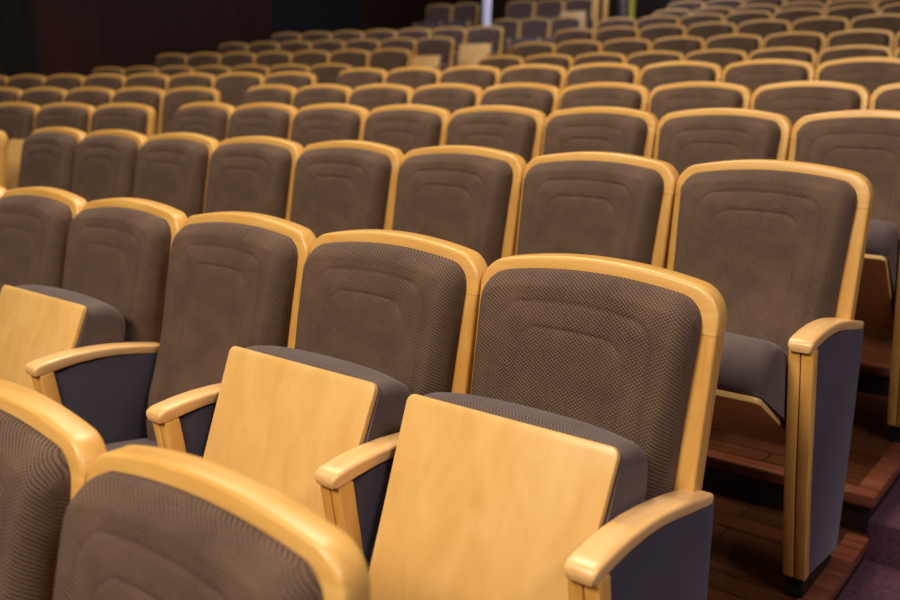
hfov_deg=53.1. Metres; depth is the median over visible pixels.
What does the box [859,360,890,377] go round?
step
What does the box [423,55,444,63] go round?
seat cushion
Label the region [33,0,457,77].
wall
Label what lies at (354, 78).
seat
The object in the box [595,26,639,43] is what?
seat
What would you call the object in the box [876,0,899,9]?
seat
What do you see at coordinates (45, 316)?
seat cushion
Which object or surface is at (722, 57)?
seat
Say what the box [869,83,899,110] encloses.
seat
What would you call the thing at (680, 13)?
seat
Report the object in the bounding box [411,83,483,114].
seat
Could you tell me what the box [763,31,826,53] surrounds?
seat
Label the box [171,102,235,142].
seat
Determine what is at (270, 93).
seat
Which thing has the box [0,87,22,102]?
seat
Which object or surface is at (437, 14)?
seat
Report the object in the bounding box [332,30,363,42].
seat
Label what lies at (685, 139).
seat
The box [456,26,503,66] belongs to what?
seat
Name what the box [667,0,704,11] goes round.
seat
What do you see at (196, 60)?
seat
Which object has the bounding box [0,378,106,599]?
seat
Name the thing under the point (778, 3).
seat
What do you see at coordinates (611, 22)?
seat
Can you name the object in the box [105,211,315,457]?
seat
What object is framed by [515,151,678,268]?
seat
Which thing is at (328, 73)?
seat
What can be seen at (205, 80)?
seat
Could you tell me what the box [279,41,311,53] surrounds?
seat
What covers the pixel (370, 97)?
seat
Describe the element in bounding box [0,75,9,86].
seat
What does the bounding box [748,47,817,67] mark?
seat
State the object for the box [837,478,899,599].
floor
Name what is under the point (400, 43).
seat
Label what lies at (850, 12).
seat
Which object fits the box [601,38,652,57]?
seat
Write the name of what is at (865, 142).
seat
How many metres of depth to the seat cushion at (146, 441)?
2.56 m
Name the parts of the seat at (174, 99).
rail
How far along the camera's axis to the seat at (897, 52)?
6.79 m
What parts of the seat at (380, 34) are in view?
rail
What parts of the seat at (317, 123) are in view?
rail, post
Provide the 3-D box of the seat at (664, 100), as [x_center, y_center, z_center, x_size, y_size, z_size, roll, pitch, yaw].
[1.124,-0.541,4.573,0.582,1.111,0.692,10,16,37]
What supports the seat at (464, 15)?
on the floor at (746, 555)
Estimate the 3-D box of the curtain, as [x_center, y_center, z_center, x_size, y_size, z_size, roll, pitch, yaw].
[-5.521,-4.167,9.325,0.137,4.450,2.609,6,14,25]
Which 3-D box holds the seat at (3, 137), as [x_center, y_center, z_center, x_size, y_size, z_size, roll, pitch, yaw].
[-3.086,-0.473,5.443,0.583,1.111,0.692,6,15,26]
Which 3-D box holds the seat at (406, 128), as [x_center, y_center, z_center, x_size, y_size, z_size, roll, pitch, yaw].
[-0.395,-0.411,4.523,0.582,1.111,0.692,10,16,37]
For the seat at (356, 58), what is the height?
1.111 m
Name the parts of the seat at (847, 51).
backrest, rail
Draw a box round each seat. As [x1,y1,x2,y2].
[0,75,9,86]
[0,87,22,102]
[0,102,40,144]
[0,130,7,188]
[0,186,6,197]
[0,187,86,292]
[0,197,187,443]
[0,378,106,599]
[6,75,46,91]
[6,103,94,190]
[18,127,86,191]
[19,87,67,106]
[43,74,85,91]
[53,445,370,599]
[64,87,114,108]
[71,129,147,202]
[83,74,126,91]
[90,103,155,137]
[91,67,124,74]
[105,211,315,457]
[112,87,165,134]
[123,66,158,76]
[124,73,169,91]
[133,133,218,217]
[154,53,187,68]
[157,66,193,77]
[161,87,220,133]
[168,73,215,89]
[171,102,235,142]
[187,53,221,68]
[193,65,230,77]
[203,229,487,567]
[204,136,303,220]
[214,72,264,107]
[217,42,248,54]
[220,52,256,68]
[227,103,297,139]
[230,65,269,76]
[242,84,297,105]
[248,42,279,54]
[255,51,292,67]
[264,72,317,89]
[269,64,309,73]
[271,33,301,43]
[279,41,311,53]
[290,103,369,147]
[290,140,403,238]
[292,50,330,67]
[292,84,352,109]
[301,32,331,43]
[309,63,352,83]
[311,40,345,53]
[330,49,369,68]
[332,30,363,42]
[336,68,387,89]
[345,39,380,52]
[349,84,413,111]
[363,104,450,155]
[364,29,396,41]
[368,253,726,599]
[369,48,411,72]
[380,38,416,55]
[385,67,441,90]
[392,145,526,266]
[397,28,430,40]
[411,37,454,72]
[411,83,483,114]
[413,4,452,31]
[431,27,466,66]
[440,3,479,29]
[440,65,501,90]
[446,105,546,163]
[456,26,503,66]
[478,55,523,70]
[481,83,561,116]
[491,19,519,55]
[500,64,567,91]
[506,0,534,21]
[508,18,550,50]
[512,42,555,59]
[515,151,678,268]
[523,54,573,70]
[534,0,563,20]
[540,17,581,42]
[541,107,658,158]
[553,28,595,45]
[555,40,602,58]
[558,82,649,111]
[560,0,593,29]
[565,63,640,87]
[572,52,626,66]
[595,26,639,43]
[596,17,637,31]
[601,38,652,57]
[626,51,684,70]
[637,15,679,29]
[639,24,686,42]
[639,61,722,92]
[647,82,751,120]
[651,36,705,56]
[652,9,691,18]
[653,108,792,176]
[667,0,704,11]
[667,159,873,598]
[679,13,724,27]
[685,49,748,70]
[686,22,736,40]
[692,7,733,16]
[704,0,743,9]
[705,34,763,54]
[721,59,815,94]
[724,10,772,26]
[734,4,778,14]
[736,19,791,38]
[744,0,785,7]
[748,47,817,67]
[750,81,870,125]
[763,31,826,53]
[773,7,824,23]
[778,1,825,11]
[785,0,828,4]
[788,110,899,442]
[791,16,849,36]
[814,57,899,95]
[816,45,893,69]
[824,5,879,21]
[825,0,875,11]
[825,29,894,49]
[849,13,899,35]
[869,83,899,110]
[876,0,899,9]
[880,3,899,13]
[893,32,899,52]
[893,48,899,57]
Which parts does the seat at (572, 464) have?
post, backrest, post, rail, armrest, panel, post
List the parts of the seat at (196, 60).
rail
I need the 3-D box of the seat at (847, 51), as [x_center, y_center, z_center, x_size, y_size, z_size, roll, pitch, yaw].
[2.970,-1.381,6.861,0.582,1.111,0.692,10,16,37]
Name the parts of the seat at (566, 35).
rail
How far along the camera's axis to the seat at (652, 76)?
5.70 m
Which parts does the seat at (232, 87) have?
rail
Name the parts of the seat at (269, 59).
rail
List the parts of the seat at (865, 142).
post, rail, backrest, post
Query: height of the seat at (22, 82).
1.111 m
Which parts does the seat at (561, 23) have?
backrest, rail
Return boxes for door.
[272,0,361,34]
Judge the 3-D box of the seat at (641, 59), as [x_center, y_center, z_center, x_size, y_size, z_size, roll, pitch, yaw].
[1.651,-1.617,7.875,0.582,1.111,0.692,10,16,37]
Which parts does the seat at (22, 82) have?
rail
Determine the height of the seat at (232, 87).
1.111 m
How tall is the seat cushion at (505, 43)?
0.381 m
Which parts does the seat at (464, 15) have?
backrest, rail, post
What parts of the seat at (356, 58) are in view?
rail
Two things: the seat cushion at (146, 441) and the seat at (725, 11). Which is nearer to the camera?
the seat cushion at (146, 441)
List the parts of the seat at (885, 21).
rail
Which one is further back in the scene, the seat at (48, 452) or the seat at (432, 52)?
the seat at (432, 52)
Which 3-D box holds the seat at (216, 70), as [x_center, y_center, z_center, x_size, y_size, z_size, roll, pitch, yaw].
[-2.947,-2.182,10.533,0.582,1.111,0.692,6,15,26]
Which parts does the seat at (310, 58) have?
rail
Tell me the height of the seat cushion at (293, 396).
0.516 m
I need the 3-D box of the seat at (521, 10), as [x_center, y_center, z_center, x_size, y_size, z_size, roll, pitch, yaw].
[1.187,-4.909,16.420,0.582,1.111,0.692,6,15,26]
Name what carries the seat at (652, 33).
on the floor at (746, 555)
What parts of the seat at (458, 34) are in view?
backrest, rail, panel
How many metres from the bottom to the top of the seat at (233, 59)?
1.111 m
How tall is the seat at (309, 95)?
1.111 m
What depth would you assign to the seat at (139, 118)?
6.23 m
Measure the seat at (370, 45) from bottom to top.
1.111 m
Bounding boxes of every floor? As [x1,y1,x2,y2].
[702,336,899,599]
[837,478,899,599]
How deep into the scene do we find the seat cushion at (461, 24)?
16.58 m
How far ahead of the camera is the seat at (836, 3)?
10.49 m
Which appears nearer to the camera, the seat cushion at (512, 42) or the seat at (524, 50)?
the seat at (524, 50)
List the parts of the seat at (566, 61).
rail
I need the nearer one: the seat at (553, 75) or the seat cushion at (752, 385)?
the seat cushion at (752, 385)
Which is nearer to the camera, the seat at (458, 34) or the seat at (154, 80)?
the seat at (154, 80)
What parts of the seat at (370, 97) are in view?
rail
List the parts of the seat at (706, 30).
rail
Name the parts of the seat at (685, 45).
rail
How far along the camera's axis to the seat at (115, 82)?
8.87 m
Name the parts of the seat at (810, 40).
rail, post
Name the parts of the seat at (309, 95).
rail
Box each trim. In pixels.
[706,442,899,508]
[797,532,868,599]
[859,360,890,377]
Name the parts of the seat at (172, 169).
rail, post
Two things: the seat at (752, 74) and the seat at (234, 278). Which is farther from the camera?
the seat at (752, 74)
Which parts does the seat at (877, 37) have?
backrest, rail, post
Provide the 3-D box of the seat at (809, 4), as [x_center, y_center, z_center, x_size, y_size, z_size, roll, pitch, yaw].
[4.073,-3.006,10.744,0.582,1.111,0.692,10,16,37]
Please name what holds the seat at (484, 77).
on the floor at (746, 555)
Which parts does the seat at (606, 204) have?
post, rail, post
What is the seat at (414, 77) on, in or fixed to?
on the floor at (746, 555)
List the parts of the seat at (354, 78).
rail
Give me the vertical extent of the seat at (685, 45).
1.111 m
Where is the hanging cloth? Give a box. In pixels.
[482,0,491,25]
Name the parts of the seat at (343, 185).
rail, post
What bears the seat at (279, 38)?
on the floor at (746, 555)
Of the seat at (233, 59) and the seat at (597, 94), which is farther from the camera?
the seat at (233, 59)
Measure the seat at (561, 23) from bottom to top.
1.111 m
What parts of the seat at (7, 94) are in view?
backrest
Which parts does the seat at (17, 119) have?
rail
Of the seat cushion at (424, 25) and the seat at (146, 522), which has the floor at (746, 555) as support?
the seat at (146, 522)
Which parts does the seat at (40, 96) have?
rail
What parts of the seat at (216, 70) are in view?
rail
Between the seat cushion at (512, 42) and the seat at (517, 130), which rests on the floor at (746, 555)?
the seat at (517, 130)
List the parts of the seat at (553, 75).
backrest, rail, post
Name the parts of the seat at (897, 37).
post, backrest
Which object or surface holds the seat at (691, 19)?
on the floor at (746, 555)
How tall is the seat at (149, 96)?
1.111 m
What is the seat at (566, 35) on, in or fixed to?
on the floor at (746, 555)
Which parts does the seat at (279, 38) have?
rail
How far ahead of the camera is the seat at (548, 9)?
16.26 m
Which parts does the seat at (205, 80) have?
rail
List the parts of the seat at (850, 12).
rail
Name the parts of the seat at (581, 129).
post, rail, post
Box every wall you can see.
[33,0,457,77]
[458,0,744,25]
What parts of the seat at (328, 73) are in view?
rail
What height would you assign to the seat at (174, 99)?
1.111 m
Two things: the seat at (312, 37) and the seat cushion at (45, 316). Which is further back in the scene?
the seat at (312, 37)
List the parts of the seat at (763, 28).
rail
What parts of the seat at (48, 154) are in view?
rail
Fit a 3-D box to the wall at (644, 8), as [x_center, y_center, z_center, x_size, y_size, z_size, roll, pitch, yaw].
[6.310,-4.935,16.499,17.800,6.600,0.200,10,16,37]
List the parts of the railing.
post, post, post, post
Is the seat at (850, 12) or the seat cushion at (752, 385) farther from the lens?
the seat at (850, 12)
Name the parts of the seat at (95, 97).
rail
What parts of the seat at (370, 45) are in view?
rail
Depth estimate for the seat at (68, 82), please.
9.11 m
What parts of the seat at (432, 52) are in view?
backrest, rail, armrest, post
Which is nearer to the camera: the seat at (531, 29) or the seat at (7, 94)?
the seat at (7, 94)
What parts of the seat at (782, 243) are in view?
post, backrest, rail, post, armrest, panel, post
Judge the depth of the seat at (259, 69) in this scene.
10.37 m
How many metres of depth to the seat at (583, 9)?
15.95 m
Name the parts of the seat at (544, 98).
rail, post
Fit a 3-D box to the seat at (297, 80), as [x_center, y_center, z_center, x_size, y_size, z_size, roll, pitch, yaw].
[-1.540,-1.420,7.829,0.583,1.111,0.692,6,15,26]
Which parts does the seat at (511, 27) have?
backrest, rail, post, post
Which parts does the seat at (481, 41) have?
backrest, rail, armrest, post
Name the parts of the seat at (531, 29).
backrest, rail, post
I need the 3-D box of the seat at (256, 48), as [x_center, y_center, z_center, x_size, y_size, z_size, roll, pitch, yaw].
[-2.824,-3.145,12.914,0.582,1.111,0.692,6,15,26]
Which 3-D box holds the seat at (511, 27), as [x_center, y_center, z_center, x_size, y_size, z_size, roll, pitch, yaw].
[0.848,-4.365,15.770,0.613,1.111,0.690,6,15,26]
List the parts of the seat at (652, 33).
rail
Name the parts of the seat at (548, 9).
rail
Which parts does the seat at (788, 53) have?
backrest, rail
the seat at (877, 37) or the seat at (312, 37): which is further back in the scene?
the seat at (312, 37)
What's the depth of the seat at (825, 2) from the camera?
11.66 m
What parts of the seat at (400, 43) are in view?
rail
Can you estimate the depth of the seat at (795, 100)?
4.30 m
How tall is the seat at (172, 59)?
1.111 m
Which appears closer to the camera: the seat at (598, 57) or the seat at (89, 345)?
the seat at (89, 345)
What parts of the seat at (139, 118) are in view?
rail, post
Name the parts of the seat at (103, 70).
backrest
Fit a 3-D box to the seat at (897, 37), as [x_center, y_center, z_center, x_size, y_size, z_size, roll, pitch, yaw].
[3.820,-1.670,7.337,0.582,1.111,0.692,10,16,37]
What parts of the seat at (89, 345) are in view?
post, armrest, panel, backrest, rail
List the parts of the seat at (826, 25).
rail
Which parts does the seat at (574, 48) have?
rail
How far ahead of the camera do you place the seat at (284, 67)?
10.15 m
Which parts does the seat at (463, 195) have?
rail, post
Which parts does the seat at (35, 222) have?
rail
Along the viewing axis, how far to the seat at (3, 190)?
3.41 m
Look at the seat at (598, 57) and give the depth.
8.28 m
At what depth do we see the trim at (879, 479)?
2.87 m
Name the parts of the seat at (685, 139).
post, rail, post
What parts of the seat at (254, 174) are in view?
rail, post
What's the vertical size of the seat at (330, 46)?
1.111 m
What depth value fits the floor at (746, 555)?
2.88 m
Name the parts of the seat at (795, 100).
rail, post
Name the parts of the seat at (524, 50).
rail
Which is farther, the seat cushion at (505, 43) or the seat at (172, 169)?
the seat cushion at (505, 43)
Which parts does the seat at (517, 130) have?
rail, post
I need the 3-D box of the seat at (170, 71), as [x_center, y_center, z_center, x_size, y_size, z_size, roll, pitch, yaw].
[-3.449,-2.238,10.775,0.582,1.111,0.692,6,15,26]
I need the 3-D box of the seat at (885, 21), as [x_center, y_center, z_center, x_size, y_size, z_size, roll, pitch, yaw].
[3.932,-2.130,8.452,0.582,1.111,0.692,10,16,37]
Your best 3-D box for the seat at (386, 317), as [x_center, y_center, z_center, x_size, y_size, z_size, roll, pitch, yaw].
[-0.280,0.422,2.123,0.580,1.111,0.561,10,16,37]
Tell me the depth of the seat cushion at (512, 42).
15.22 m
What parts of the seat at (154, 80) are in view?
rail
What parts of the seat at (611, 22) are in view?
backrest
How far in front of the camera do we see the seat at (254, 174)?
3.84 m
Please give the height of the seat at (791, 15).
1.111 m
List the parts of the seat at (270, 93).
rail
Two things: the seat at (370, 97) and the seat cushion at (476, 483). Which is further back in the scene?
the seat at (370, 97)
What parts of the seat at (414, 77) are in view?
rail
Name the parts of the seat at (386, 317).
post, armrest, panel, backrest, rail, post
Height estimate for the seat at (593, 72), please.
1.111 m
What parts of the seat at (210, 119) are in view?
rail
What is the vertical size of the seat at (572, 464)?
1.111 m
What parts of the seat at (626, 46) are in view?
rail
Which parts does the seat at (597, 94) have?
backrest, rail, post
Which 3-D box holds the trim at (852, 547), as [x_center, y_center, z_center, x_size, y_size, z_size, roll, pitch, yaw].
[-3.200,0.311,4.500,9.604,0.038,0.977,7,15,27]
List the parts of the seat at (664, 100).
rail, post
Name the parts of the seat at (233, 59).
rail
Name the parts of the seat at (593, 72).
rail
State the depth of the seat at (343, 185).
3.51 m
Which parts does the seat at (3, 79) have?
backrest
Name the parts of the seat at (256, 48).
rail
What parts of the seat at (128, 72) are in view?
rail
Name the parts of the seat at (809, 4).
backrest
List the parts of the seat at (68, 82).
rail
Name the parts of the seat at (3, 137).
rail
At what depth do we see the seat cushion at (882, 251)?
2.85 m
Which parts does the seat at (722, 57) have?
rail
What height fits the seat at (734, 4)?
1.111 m
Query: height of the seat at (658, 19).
1.111 m
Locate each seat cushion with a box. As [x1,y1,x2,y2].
[15,285,124,347]
[105,438,157,451]
[245,345,411,443]
[368,392,647,570]
[414,22,439,28]
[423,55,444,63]
[440,21,466,29]
[456,45,494,66]
[503,39,507,52]
[509,38,537,45]
[540,37,553,42]
[717,332,787,424]
[865,219,899,312]
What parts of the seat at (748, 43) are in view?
rail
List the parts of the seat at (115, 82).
rail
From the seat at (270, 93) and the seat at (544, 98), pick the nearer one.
the seat at (544, 98)
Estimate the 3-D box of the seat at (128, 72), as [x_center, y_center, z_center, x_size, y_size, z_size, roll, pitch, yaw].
[-3.951,-2.294,11.016,0.582,1.111,0.692,6,15,26]
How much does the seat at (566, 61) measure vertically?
1.111 m
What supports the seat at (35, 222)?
on the floor at (746, 555)
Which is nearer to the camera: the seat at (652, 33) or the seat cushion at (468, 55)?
the seat at (652, 33)
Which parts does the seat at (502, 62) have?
rail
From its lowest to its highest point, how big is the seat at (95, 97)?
1.111 m
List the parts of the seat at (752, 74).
rail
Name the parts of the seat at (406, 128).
rail, post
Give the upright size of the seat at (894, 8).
1.111 m
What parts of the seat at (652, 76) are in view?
rail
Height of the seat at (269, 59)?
1.111 m
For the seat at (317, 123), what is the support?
on the floor at (746, 555)
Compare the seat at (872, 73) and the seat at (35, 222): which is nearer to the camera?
the seat at (35, 222)
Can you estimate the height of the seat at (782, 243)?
1.111 m
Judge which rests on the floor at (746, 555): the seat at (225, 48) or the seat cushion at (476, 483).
the seat at (225, 48)
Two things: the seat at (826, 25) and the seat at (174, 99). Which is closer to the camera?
the seat at (174, 99)
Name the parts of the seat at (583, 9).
backrest, post, panel, post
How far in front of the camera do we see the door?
16.15 m
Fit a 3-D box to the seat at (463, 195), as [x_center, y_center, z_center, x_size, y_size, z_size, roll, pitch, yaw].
[-0.138,0.041,3.131,0.582,1.111,0.692,10,16,37]
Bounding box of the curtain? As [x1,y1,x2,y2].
[0,0,39,77]
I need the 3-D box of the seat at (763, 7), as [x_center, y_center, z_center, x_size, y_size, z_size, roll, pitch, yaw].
[3.633,-3.084,11.082,0.582,1.111,0.692,10,16,37]
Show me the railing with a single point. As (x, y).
(622, 4)
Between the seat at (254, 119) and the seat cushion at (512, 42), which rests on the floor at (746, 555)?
the seat at (254, 119)
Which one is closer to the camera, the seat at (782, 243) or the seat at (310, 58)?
the seat at (782, 243)
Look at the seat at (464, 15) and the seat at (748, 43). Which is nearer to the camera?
the seat at (748, 43)
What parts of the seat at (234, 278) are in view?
post, armrest, panel, backrest, rail, post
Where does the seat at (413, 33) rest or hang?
on the floor at (746, 555)
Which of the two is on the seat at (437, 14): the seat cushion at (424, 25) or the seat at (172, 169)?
the seat cushion at (424, 25)
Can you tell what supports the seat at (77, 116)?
on the floor at (746, 555)
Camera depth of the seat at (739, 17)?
10.26 m
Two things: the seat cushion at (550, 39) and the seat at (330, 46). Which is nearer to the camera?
the seat at (330, 46)
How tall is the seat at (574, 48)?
1.111 m
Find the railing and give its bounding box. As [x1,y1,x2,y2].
[593,0,635,30]
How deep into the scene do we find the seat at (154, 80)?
8.63 m
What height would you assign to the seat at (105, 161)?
1.111 m
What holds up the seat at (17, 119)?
on the floor at (746, 555)
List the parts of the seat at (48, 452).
backrest, rail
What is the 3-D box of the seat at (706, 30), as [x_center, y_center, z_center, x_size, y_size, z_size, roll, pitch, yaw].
[2.614,-2.365,9.467,0.582,1.111,0.692,10,16,37]
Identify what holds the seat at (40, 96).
on the floor at (746, 555)
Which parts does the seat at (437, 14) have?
backrest, rail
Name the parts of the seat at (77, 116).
backrest, rail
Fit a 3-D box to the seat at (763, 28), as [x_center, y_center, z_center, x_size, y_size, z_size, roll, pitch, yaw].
[3.054,-2.287,9.129,0.582,1.111,0.692,10,16,37]
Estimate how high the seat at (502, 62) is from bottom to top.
1.111 m
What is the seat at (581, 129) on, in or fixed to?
on the floor at (746, 555)
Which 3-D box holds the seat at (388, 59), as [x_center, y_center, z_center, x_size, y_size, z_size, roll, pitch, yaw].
[-0.820,-2.347,10.405,0.583,1.111,0.692,6,15,26]
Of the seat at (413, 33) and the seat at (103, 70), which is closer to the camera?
the seat at (103, 70)
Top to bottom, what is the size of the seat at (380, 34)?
1.111 m
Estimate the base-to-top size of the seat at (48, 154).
1.111 m

